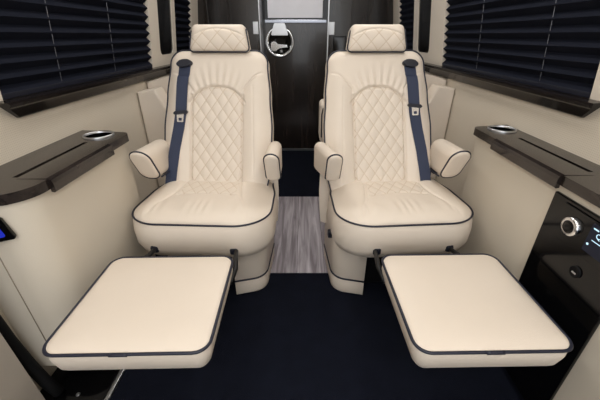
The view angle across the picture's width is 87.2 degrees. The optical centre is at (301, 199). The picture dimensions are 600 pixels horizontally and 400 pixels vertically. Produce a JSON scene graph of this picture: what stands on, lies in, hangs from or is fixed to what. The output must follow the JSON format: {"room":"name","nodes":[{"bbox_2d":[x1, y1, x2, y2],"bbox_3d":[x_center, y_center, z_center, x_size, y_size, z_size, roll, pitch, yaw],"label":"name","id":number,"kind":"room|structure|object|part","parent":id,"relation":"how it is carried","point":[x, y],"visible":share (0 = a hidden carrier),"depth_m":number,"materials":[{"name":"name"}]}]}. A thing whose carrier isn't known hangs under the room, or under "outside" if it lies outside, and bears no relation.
{"room":"vehicle interior","nodes":[
{"label":"vehicle interior","id":0,"kind":"room"},
{"bbox_2d":[0,69,168,390],"bbox_3d":[-0.940,-0.036,1.448,0.060,0.920,4.400,0,28,0],"label":"wall","id":1,"kind":"structure","parent":0,"point":[118,110],"depth_m":1.29,"materials":[{"name":"leather"}]},
{"bbox_2d":[0,64,169,117],"bbox_3d":[-0.886,-0.745,1.865,0.047,0.057,2.085,0,28,0],"label":"trim","id":2,"kind":"structure","parent":1,"relation":"attached to","point":[19,107],"depth_m":1.21,"materials":[{"name":"brown wood"}]},
{"bbox_2d":[137,87,166,186],"bbox_3d":[-0.827,-0.268,1.960,0.156,0.816,0.120,0,28,0],"label":"panel","id":3,"kind":"object","parent":1,"relation":"attached to","point":[153,101],"visible":0.35,"depth_m":1.78,"materials":[{"name":"beige leather"}]},
{"bbox_2d":[147,75,168,93],"bbox_3d":[-0.785,-0.406,2.149,0.240,0.885,0.315,0,28,0],"label":"upholstered panel","id":4,"kind":"object","parent":1,"relation":"attached to","point":[162,81],"visible":0.18,"depth_m":1.83,"materials":[{"name":"beige leather"}]},
{"bbox_2d":[143,0,176,67],"bbox_3d":[-0.894,-1.182,1.966,0.132,0.630,0.420,0,28,0],"label":"wall pillar","id":5,"kind":"structure","parent":0,"point":[157,59],"depth_m":1.92,"materials":[{"name":"beige leather"}]},
{"bbox_2d":[157,0,172,54],"bbox_3d":[-0.881,-1.205,1.993,0.081,0.513,0.228,0,28,0],"label":"slot window","id":6,"kind":"structure","parent":5,"relation":"in","point":[163,6],"depth_m":2.04,"materials":[{"name":"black glass"}]},
{"bbox_2d":[188,0,197,37],"bbox_3d":[-0.894,-1.595,2.754,0.132,0.630,0.640,0,28,0],"label":"wall pillar","id":7,"kind":"structure","parent":0,"point":[193,5],"depth_m":2.52,"materials":[{"name":"beige plastic"}]},
{"bbox_2d":[198,0,259,50],"bbox_3d":[-0.666,-1.272,2.794,0.608,1.860,0.050,0,28,0],"label":"wall","id":8,"kind":"structure","parent":0,"point":[243,12],"depth_m":2.62,"materials":[{"name":"brown wood"}]},
{"bbox_2d":[204,0,208,23],"bbox_3d":[-0.790,-1.257,2.767,0.016,1.860,0.012,0,28,0],"label":"trim","id":9,"kind":"structure","parent":8,"relation":"attached to","point":[205,2],"depth_m":2.61,"materials":[{"name":"brown wood"}]},
{"bbox_2d":[227,0,231,23],"bbox_3d":[-0.600,-1.257,2.767,0.016,1.860,0.012,0,28,0],"label":"trim","id":10,"kind":"structure","parent":8,"relation":"attached to","point":[229,11],"depth_m":2.60,"materials":[{"name":"brown wood"}]},
{"bbox_2d":[253,22,258,33],"bbox_3d":[-0.392,-1.455,2.664,0.047,0.095,0.010,0,28,0],"label":"strike plate","id":11,"kind":"object","parent":8,"relation":"attached to","point":[255,24],"visible":1,"depth_m":2.66,"materials":[{"name":"silver metal"}]},
{"bbox_2d":[258,0,264,53],"bbox_3d":[-0.356,-1.305,2.858,0.012,1.860,0.215,0,28,0],"label":"trim","id":12,"kind":"structure","parent":8,"relation":"attached to","point":[260,14],"depth_m":2.72,"materials":[{"name":"silver metal"}]},
{"bbox_2d":[110,151,523,399],"bbox_3d":[0.000,0.369,1.717,2.000,0.053,4.500,0,28,0],"label":"floor","id":13,"kind":"structure","parent":0,"point":[298,336],"depth_m":1.25,"materials":[{"name":"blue carpet"}]},
{"bbox_2d":[0,130,154,365],"bbox_3d":[-0.798,0.185,1.197,0.224,0.754,0.630,0,28,0],"label":"console","id":14,"kind":"object","parent":13,"relation":"on","point":[67,204],"visible":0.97,"depth_m":0.97,"materials":[{"name":"beige leather"}]},
{"bbox_2d":[0,217,16,241],"bbox_3d":[-0.782,0.077,0.805,0.066,0.070,0.012,-12,30,-21],"label":"display screen","id":15,"kind":"object","parent":14,"relation":"attached to","point":[8,225],"depth_m":0.82,"materials":[{"name":"black"}]},
{"bbox_3d":[-0.734,-0.112,1.008,0.096,0.042,0.310,0,28,0],"label":"table lid","id":16,"kind":"part","parent":14,"relation":"part of","materials":[{"name":"brown wood"}]},
{"bbox_2d":[40,367,119,399],"bbox_3d":[-0.786,0.777,0.870,0.237,0.016,0.720,0,28,0],"label":"plate","id":17,"kind":"object","parent":13,"relation":"on","point":[77,384],"visible":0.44,"depth_m":1.11,"materials":[{"name":"black"}]},
{"bbox_2d":[104,369,125,399],"bbox_3d":[-0.659,0.780,0.866,0.015,0.014,0.710,0,28,0],"label":"threshold strip","id":18,"kind":"object","parent":13,"relation":"on","point":[121,372],"visible":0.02,"depth_m":1.11,"materials":[{"name":"silver metal"}]},
{"bbox_2d":[42,24,281,369],"bbox_3d":[-0.397,-0.017,1.170,0.610,1.136,1.134,1,28,2],"label":"chair","id":19,"kind":"object","parent":13,"relation":"on","point":[214,216],"visible":1,"depth_m":1.23,"materials":[{"name":"beige leather"}]},
{"bbox_3d":[-0.641,-0.169,1.352,0.091,0.156,0.241,1,28,2],"label":"armrest","id":20,"kind":"part","parent":19,"relation":"part of","materials":[{"name":"beige leather"}]},
{"bbox_3d":[-0.572,0.208,1.181,0.025,0.052,0.315,-1,28,-1],"label":"hinge arm","id":21,"kind":"part","parent":19,"relation":"part of","materials":[{"name":"black metal"}]},
{"bbox_2d":[133,181,276,256],"bbox_3d":[-0.402,0.039,1.413,0.584,0.215,0.484,1,28,2],"label":"seat cushion","id":22,"kind":"object","parent":19,"relation":"on","point":[178,218],"depth_m":1.23,"materials":[{"name":"beige leather"}]},
{"bbox_3d":[-0.398,-0.088,1.449,0.240,0.019,0.271,1,28,2],"label":"quilted panel","id":23,"kind":"part","parent":19,"relation":"part of","materials":[{"name":"leather"}]},
{"bbox_3d":[-0.385,-0.256,1.413,0.244,0.456,0.176,1,28,2],"label":"quilted panel","id":24,"kind":"part","parent":19,"relation":"part of","materials":[{"name":"leather"}]},
{"bbox_3d":[-0.354,-0.676,1.329,0.249,0.085,0.023,1,28,2],"label":"quilted panel","id":25,"kind":"part","parent":19,"relation":"part of","materials":[{"name":"leather"}]},
{"bbox_3d":[-0.381,-0.334,1.453,0.500,0.632,0.337,1,28,2],"label":"backrest","id":26,"kind":"part","parent":19,"relation":"part of","materials":[{"name":"beige leather"}]},
{"bbox_3d":[-0.246,0.207,1.184,0.033,0.052,0.309,-2,28,-5],"label":"hinge arm","id":27,"kind":"part","parent":19,"relation":"part of","materials":[{"name":"black metal"}]},
{"bbox_3d":[-0.118,-0.161,1.331,0.060,0.146,0.243,0,28,0],"label":"armrest","id":28,"kind":"part","parent":19,"relation":"part of","materials":[{"name":"beige leather"}]},
{"bbox_2d":[318,99,328,191],"bbox_3d":[0.354,-0.392,2.209,0.492,0.836,0.483,0,28,0],"label":"armchair","id":29,"kind":"object","parent":13,"relation":"on","point":[321,102],"visible":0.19,"depth_m":1.93,"materials":[{"name":"beige leather"}]},
{"bbox_3d":[0.146,-0.500,1.984,0.077,0.245,0.180,0,28,0],"label":"armrest","id":30,"kind":"part","parent":29,"relation":"part of","materials":[{"name":"beige leather"}]},
{"bbox_2d":[314,24,573,367],"bbox_3d":[0.403,-0.018,1.174,0.627,1.136,1.143,-3,28,-5],"label":"chair","id":31,"kind":"object","parent":13,"relation":"on","point":[387,221],"visible":1,"depth_m":1.25,"materials":[{"name":"beige leather"}]},
{"bbox_3d":[0.108,-0.158,1.326,0.062,0.146,0.247,-6,28,-11],"label":"armrest","id":32,"kind":"part","parent":31,"relation":"part of","materials":[{"name":"beige leather"}]},
{"bbox_3d":[0.129,0.155,1.456,0.020,0.035,0.030,-2,28,-4],"label":"recline lever","id":33,"kind":"part","parent":31,"relation":"part of","materials":[{"name":"black plastic"}]},
{"bbox_3d":[0.344,-0.333,1.452,0.501,0.632,0.337,-2,28,-4],"label":"backrest","id":34,"kind":"part","parent":31,"relation":"part of","materials":[{"name":"beige leather"}]},
{"bbox_3d":[0.322,-0.675,1.328,0.249,0.085,0.023,-2,28,-4],"label":"quilted panel","id":35,"kind":"part","parent":31,"relation":"part of","materials":[{"name":"leather"}]},
{"bbox_3d":[0.350,-0.255,1.413,0.246,0.456,0.176,-2,28,-4],"label":"quilted panel","id":36,"kind":"part","parent":31,"relation":"part of","materials":[{"name":"leather"}]},
{"bbox_3d":[0.277,0.206,1.186,0.032,0.052,0.304,1,28,2],"label":"hinge arm","id":37,"kind":"part","parent":31,"relation":"part of","materials":[{"name":"black metal"}]},
{"bbox_3d":[0.401,-0.089,1.451,0.240,0.019,0.271,-2,28,-4],"label":"quilted panel","id":38,"kind":"part","parent":31,"relation":"part of","materials":[{"name":"leather"}]},
{"bbox_2d":[328,178,472,256],"bbox_3d":[0.408,0.038,1.415,0.584,0.215,0.484,-2,28,-4],"label":"seat cushion","id":39,"kind":"object","parent":31,"relation":"on","point":[386,216],"depth_m":1.23,"materials":[{"name":"beige leather"}]},
{"bbox_3d":[0.628,-0.172,1.360,0.085,0.156,0.244,0,28,0],"label":"armrest","id":40,"kind":"part","parent":31,"relation":"part of","materials":[{"name":"beige leather"}]},
{"bbox_3d":[0.587,0.204,1.188,0.027,0.052,0.298,-2,28,-4],"label":"hinge arm","id":41,"kind":"part","parent":31,"relation":"part of","materials":[{"name":"black metal"}]},
{"bbox_2d":[449,125,599,399],"bbox_3d":[0.809,0.287,0.986,0.182,0.738,1.280,0,28,0],"label":"console","id":42,"kind":"object","parent":13,"relation":"on","point":[534,202],"visible":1,"depth_m":0.96,"materials":[{"name":"beige leather"}]},
{"bbox_3d":[0.771,-0.133,1.048,0.096,0.042,0.350,0,28,0],"label":"table lid","id":43,"kind":"part","parent":42,"relation":"part of","materials":[{"name":"brown wood"}]},
{"bbox_3d":[0.741,0.332,0.950,0.011,0.670,0.269,0,28,0],"label":"stereo panel","id":44,"kind":"part","parent":42,"relation":"part of","materials":[{"name":"black plastic"}]},
{"bbox_3d":[0.726,0.072,0.853,0.011,0.055,0.055,0,28,0],"label":"volume knob","id":45,"kind":"part","parent":42,"relation":"part of","materials":[{"name":"silver metal"}]},
{"bbox_2d":[328,0,392,56],"bbox_3d":[0.602,-1.448,3.131,0.717,1.860,0.050,0,28,0],"label":"wall","id":46,"kind":"structure","parent":0,"point":[381,11],"depth_m":2.95,"materials":[{"name":"brown wood"}]},
{"bbox_2d":[262,0,327,150],"bbox_3d":[-0.057,-1.359,2.961,0.590,1.860,0.074,0,28,0],"label":"door","id":47,"kind":"structure","parent":46,"relation":"in","point":[295,31],"depth_m":2.99,"materials":[{"name":"brown wood"}]},
{"bbox_3d":[-0.210,-1.415,2.901,0.150,0.083,0.022,0,28,0],"label":"latch lever","id":48,"kind":"part","parent":47,"relation":"part of","materials":[{"name":"silver metal"}]},
{"bbox_3d":[-0.203,-1.538,2.840,0.156,0.099,0.008,0,28,0],"label":"latch plate","id":49,"kind":"part","parent":47,"relation":"part of","materials":[{"name":"silver metal"}]},
{"bbox_3d":[-0.061,-1.877,2.683,0.488,0.565,0.008,0,28,0],"label":"frosted pane","id":50,"kind":"part","parent":47,"relation":"part of","materials":[{"name":"white glass"}]},
{"bbox_3d":[-0.057,-1.600,2.821,0.557,0.027,0.015,0,28,0],"label":"chrome rail","id":51,"kind":"part","parent":47,"relation":"part of","materials":[{"name":"grey metal"}]},
{"bbox_2d":[326,0,329,61],"bbox_3d":[0.235,-1.349,2.942,0.014,1.860,0.025,0,28,0],"label":"door frame","id":52,"kind":"structure","parent":46,"relation":"attached to","point":[328,0],"depth_m":2.83,"materials":[{"name":"silver metal"}]},
{"bbox_2d":[329,22,334,34],"bbox_3d":[0.280,-1.633,2.999,0.060,0.110,0.012,0,28,0],"label":"strike plate","id":53,"kind":"object","parent":46,"relation":"attached to","point":[331,24],"visible":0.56,"depth_m":2.99,"materials":[{"name":"silver metal"}]},
{"bbox_2d":[333,36,345,51],"bbox_3d":[0.363,-1.511,3.060,0.120,0.142,0.016,0,28,0],"label":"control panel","id":54,"kind":"object","parent":46,"relation":"attached to","point":[339,42],"visible":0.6,"depth_m":3.05,"materials":[{"name":"black plastic"}]},
{"bbox_2d":[351,0,353,26],"bbox_3d":[0.470,-1.433,3.103,0.016,1.860,0.012,0,28,0],"label":"trim","id":55,"kind":"structure","parent":46,"relation":"attached to","point":[352,0],"depth_m":2.94,"materials":[{"name":"brown wood"}]},
{"bbox_2d":[367,0,369,23],"bbox_3d":[0.620,-1.433,3.103,0.016,1.860,0.012,0,28,0],"label":"trim","id":56,"kind":"structure","parent":46,"relation":"attached to","point":[369,0],"depth_m":2.93,"materials":[{"name":"brown wood"}]},
{"bbox_2d":[393,0,401,23],"bbox_3d":[0.884,-1.679,2.914,0.132,0.630,0.280,0,28,0],"label":"wall pillar","id":57,"kind":"structure","parent":0,"point":[396,3],"depth_m":2.83,"materials":[{"name":"beige plastic"}]},
{"bbox_2d":[413,0,449,65],"bbox_3d":[0.884,-1.280,2.152,0.132,0.630,0.600,0,28,0],"label":"wall pillar","id":58,"kind":"structure","parent":0,"point":[439,13],"depth_m":2.06,"materials":[{"name":"beige leather"}]},
{"bbox_2d":[418,0,431,52],"bbox_3d":[0.871,-1.319,2.211,0.081,0.513,0.258,0,28,0],"label":"slot window","id":59,"kind":"structure","parent":58,"relation":"in","point":[424,5],"depth_m":2.25,"materials":[{"name":"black glass"}]},
{"bbox_2d":[425,73,446,89],"bbox_3d":[0.775,-0.467,2.265,0.240,0.885,0.315,0,28,0],"label":"upholstered panel","id":60,"kind":"object","parent":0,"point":[430,79],"visible":0.18,"depth_m":1.95,"materials":[{"name":"beige leather"}]},
{"bbox_2d":[425,67,599,197],"bbox_3d":[0.930,-0.036,1.448,0.060,0.920,4.400,0,28,0],"label":"wall","id":61,"kind":"structure","parent":0,"point":[472,107],"depth_m":1.37,"materials":[{"name":"leather"}]},
{"bbox_2d":[428,84,454,178],"bbox_3d":[0.817,-0.328,2.075,0.156,0.816,0.120,0,28,0],"label":"panel","id":62,"kind":"object","parent":61,"relation":"attached to","point":[440,97],"visible":0.35,"depth_m":1.90,"materials":[{"name":"beige leather"}]},
{"bbox_2d":[424,62,599,117],"bbox_3d":[0.876,-0.824,2.015,0.047,0.057,2.425,0,28,0],"label":"trim","id":63,"kind":"structure","parent":61,"relation":"attached to","point":[581,107],"depth_m":1.22,"materials":[{"name":"brown wood"}]},
{"bbox_2d":[590,64,599,100],"bbox_3d":[0.884,-0.147,-0.009,0.132,0.630,1.920,0,28,0],"label":"wall pillar","id":64,"kind":"structure","parent":0,"point":[595,94],"depth_m":0.96,"materials":[{"name":"beige plastic"}]},
{"bbox_3d":[-0.894,-0.140,-0.023,0.132,0.630,1.890,0,28,0],"label":"wall pillar","id":65,"kind":"structure","parent":0,"visible":0},
{"bbox_2d":[0,333,44,399],"bbox_3d":[-0.873,0.148,0.452,0.058,1.482,0.563,0,28,0],"label":"door","id":66,"kind":"structure","parent":65,"relation":"attached to","point":[15,382],"depth_m":0.93,"materials":[{"name":"beige leather"}]},
{"bbox_2d":[0,315,63,397],"bbox_3d":[-0.864,-0.039,0.711,0.100,1.591,0.041,0,28,0],"label":"seal","id":67,"kind":"object","parent":65,"relation":"attached to","point":[32,367],"visible":0.88,"depth_m":1.00,"materials":[{"name":"black rubber"}]},
{"bbox_3d":[-0.838,-1.139,0.871,0.100,0.310,4.400,0,28,0],"label":"wall","id":68,"kind":"structure","parent":0,"visible":0},
{"bbox_2d":[0,0,151,99],"bbox_3d":[-0.880,-0.833,1.296,0.107,0.627,1.080,0,28,0],"label":"blind","id":69,"kind":"object","parent":68,"relation":"attached to","point":[46,45],"visible":1,"depth_m":1.21,"materials":[{"name":"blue fabric"}]},
{"bbox_3d":[-0.875,-0.709,1.062,0.079,0.590,0.002,0,28,0],"label":"lift cord","id":70,"kind":"part","parent":69,"relation":"part of","materials":[{"name":"grey fabric"}]},
{"bbox_3d":[-0.920,-0.564,1.438,0.026,0.019,1.080,0,28,0],"label":"foot rail","id":71,"kind":"part","parent":69,"relation":"part of","materials":[{"name":"black fabric"}]},
{"bbox_3d":[-0.875,-0.890,1.408,0.079,0.590,0.002,0,28,0],"label":"lift cord","id":72,"kind":"part","parent":69,"relation":"part of","materials":[{"name":"grey fabric"}]},
{"bbox_2d":[174,0,190,51],"bbox_3d":[-0.880,-1.365,2.311,0.107,0.627,0.350,0,28,0],"label":"blind","id":73,"kind":"object","parent":68,"relation":"attached to","point":[182,22],"visible":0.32,"depth_m":2.34,"materials":[{"name":"black fabric"}]},
{"bbox_3d":[0.828,-1.139,0.871,0.100,0.310,4.400,0,28,0],"label":"wall","id":74,"kind":"structure","parent":0,"visible":0},
{"bbox_2d":[399,0,413,49],"bbox_3d":[0.870,-1.518,2.603,0.107,0.627,0.410,0,28,0],"label":"blind","id":75,"kind":"object","parent":74,"relation":"attached to","point":[407,12],"visible":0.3,"depth_m":2.60,"materials":[{"name":"black fabric"}]},
{"bbox_2d":[442,0,599,97],"bbox_3d":[0.870,-0.868,1.363,0.107,0.627,1.170,0,28,0],"label":"blind","id":76,"kind":"object","parent":74,"relation":"attached to","point":[554,45],"visible":0.9,"depth_m":1.24,"materials":[{"name":"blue fabric"}]},
{"bbox_3d":[0.910,-0.599,1.504,0.026,0.019,1.170,0,28,0],"label":"foot rail","id":77,"kind":"part","parent":76,"relation":"part of","materials":[{"name":"black fabric"}]},
{"bbox_3d":[0.865,-0.709,1.062,0.079,0.590,0.002,0,28,0],"label":"lift cord","id":78,"kind":"part","parent":76,"relation":"part of","materials":[{"name":"grey fabric"}]}
]}

